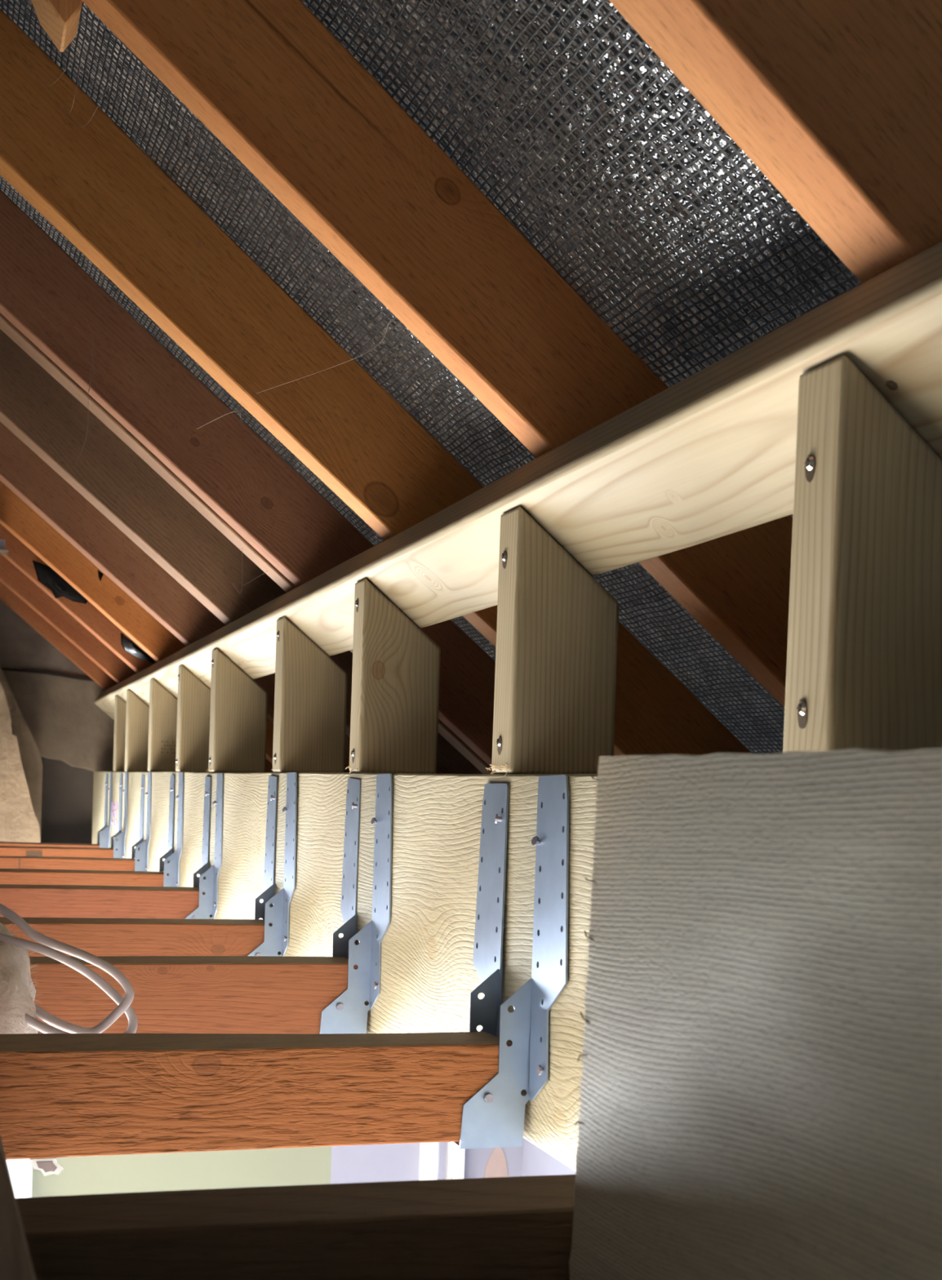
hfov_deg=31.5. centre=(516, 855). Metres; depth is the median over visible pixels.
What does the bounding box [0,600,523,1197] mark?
wall
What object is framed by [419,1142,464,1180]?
door
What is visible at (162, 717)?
stud
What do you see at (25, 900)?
joist
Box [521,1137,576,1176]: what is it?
wall
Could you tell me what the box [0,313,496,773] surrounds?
rafter
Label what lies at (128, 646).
flap
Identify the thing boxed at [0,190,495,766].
rafter
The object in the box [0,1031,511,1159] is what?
joist
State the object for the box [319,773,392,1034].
hanger
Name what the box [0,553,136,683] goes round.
rafter
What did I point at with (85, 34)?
cobweb
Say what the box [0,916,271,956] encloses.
joist
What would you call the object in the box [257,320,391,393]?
cobweb
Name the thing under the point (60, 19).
batten offcut
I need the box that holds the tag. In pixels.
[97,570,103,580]
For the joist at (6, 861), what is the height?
0.058 m
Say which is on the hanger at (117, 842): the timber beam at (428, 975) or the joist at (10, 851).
the joist at (10, 851)
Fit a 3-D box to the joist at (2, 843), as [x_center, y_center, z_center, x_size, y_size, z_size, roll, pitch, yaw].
[-2.093,-0.022,3.155,2.552,0.058,0.057,1,2,-19]
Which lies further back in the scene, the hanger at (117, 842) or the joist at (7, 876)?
the hanger at (117, 842)
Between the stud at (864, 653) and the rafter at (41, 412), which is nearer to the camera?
the stud at (864, 653)
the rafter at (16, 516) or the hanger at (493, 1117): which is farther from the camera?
the rafter at (16, 516)
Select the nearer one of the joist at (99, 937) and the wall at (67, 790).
the joist at (99, 937)
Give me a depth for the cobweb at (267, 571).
1.68 m
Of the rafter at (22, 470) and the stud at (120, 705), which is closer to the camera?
the rafter at (22, 470)
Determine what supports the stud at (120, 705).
on the timber beam at (428, 975)
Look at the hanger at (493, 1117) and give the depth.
0.94 m
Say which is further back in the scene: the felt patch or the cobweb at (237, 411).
the felt patch
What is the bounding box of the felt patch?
[31,560,88,604]
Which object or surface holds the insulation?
on the ceiling
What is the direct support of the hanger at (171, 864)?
attached to the timber beam at (428, 975)
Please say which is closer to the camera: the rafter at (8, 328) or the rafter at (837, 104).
the rafter at (837, 104)
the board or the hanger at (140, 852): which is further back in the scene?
the hanger at (140, 852)
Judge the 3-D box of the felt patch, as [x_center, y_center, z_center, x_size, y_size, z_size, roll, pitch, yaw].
[-0.861,-0.516,3.150,0.106,0.075,0.010,1,2,-19]
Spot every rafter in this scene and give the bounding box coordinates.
[0,8,751,755]
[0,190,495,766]
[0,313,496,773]
[0,328,482,773]
[0,422,350,772]
[0,480,273,764]
[0,523,273,772]
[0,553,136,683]
[0,581,117,689]
[81,0,793,707]
[608,0,941,283]
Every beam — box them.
[91,771,597,1171]
[568,748,941,1279]
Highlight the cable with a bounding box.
[0,903,137,1033]
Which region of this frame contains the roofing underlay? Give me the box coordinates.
[0,0,862,754]
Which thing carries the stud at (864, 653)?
on the timber beam at (428, 975)
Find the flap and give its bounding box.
[120,632,154,663]
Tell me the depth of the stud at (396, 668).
1.37 m
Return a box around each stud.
[112,694,126,771]
[124,689,149,771]
[147,678,177,771]
[175,664,210,772]
[206,648,267,773]
[271,616,347,772]
[345,578,440,773]
[485,506,618,776]
[782,355,941,752]
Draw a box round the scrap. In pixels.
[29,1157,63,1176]
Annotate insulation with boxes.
[0,922,41,1034]
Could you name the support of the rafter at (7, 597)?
in the wall at (29, 753)
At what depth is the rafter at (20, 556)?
3.18 m
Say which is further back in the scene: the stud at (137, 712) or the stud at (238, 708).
the stud at (137, 712)
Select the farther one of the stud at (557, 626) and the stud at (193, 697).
the stud at (193, 697)
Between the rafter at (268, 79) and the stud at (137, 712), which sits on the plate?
the rafter at (268, 79)
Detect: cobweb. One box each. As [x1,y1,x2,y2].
[23,34,113,127]
[75,318,93,462]
[197,410,242,428]
[232,570,267,593]
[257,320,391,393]
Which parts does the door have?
architrave, architrave, architrave, architrave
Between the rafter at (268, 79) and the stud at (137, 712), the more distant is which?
the stud at (137, 712)
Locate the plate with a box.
[93,241,941,719]
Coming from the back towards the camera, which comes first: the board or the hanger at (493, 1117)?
the hanger at (493, 1117)
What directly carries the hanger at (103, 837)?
attached to the timber beam at (428, 975)
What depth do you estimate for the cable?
1.05 m
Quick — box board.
[0,1136,35,1279]
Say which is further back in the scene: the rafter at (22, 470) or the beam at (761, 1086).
the rafter at (22, 470)
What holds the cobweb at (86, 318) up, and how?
attached to the rafter at (45, 294)
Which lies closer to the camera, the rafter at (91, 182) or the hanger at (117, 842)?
the rafter at (91, 182)
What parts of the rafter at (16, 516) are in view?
metal bracket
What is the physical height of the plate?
0.072 m
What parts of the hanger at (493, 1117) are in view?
seat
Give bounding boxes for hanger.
[97,772,112,848]
[111,771,127,857]
[131,771,151,871]
[159,772,183,887]
[184,773,222,919]
[247,772,297,956]
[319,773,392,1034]
[451,774,568,1149]
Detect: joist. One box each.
[0,841,99,847]
[0,845,117,857]
[0,855,139,871]
[0,868,168,886]
[0,884,204,919]
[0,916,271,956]
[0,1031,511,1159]
[16,1174,575,1279]
[28,955,357,1034]
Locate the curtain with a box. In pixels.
[6,1158,30,1198]
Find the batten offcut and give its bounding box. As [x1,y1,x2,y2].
[31,0,82,52]
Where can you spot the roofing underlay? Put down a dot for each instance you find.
(560, 113)
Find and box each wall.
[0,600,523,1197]
[0,666,42,839]
[40,756,93,844]
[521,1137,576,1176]
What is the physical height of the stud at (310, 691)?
0.158 m
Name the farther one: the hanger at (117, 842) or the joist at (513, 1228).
the hanger at (117, 842)
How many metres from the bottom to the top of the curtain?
1.850 m
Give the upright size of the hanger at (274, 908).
0.210 m
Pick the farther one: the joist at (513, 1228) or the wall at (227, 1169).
the wall at (227, 1169)
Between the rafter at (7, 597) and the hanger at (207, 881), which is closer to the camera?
the hanger at (207, 881)
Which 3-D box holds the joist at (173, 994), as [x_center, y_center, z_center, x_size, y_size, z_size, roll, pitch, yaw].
[-1.340,0.084,0.918,2.552,0.058,0.057,1,2,-19]
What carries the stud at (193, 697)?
on the timber beam at (428, 975)

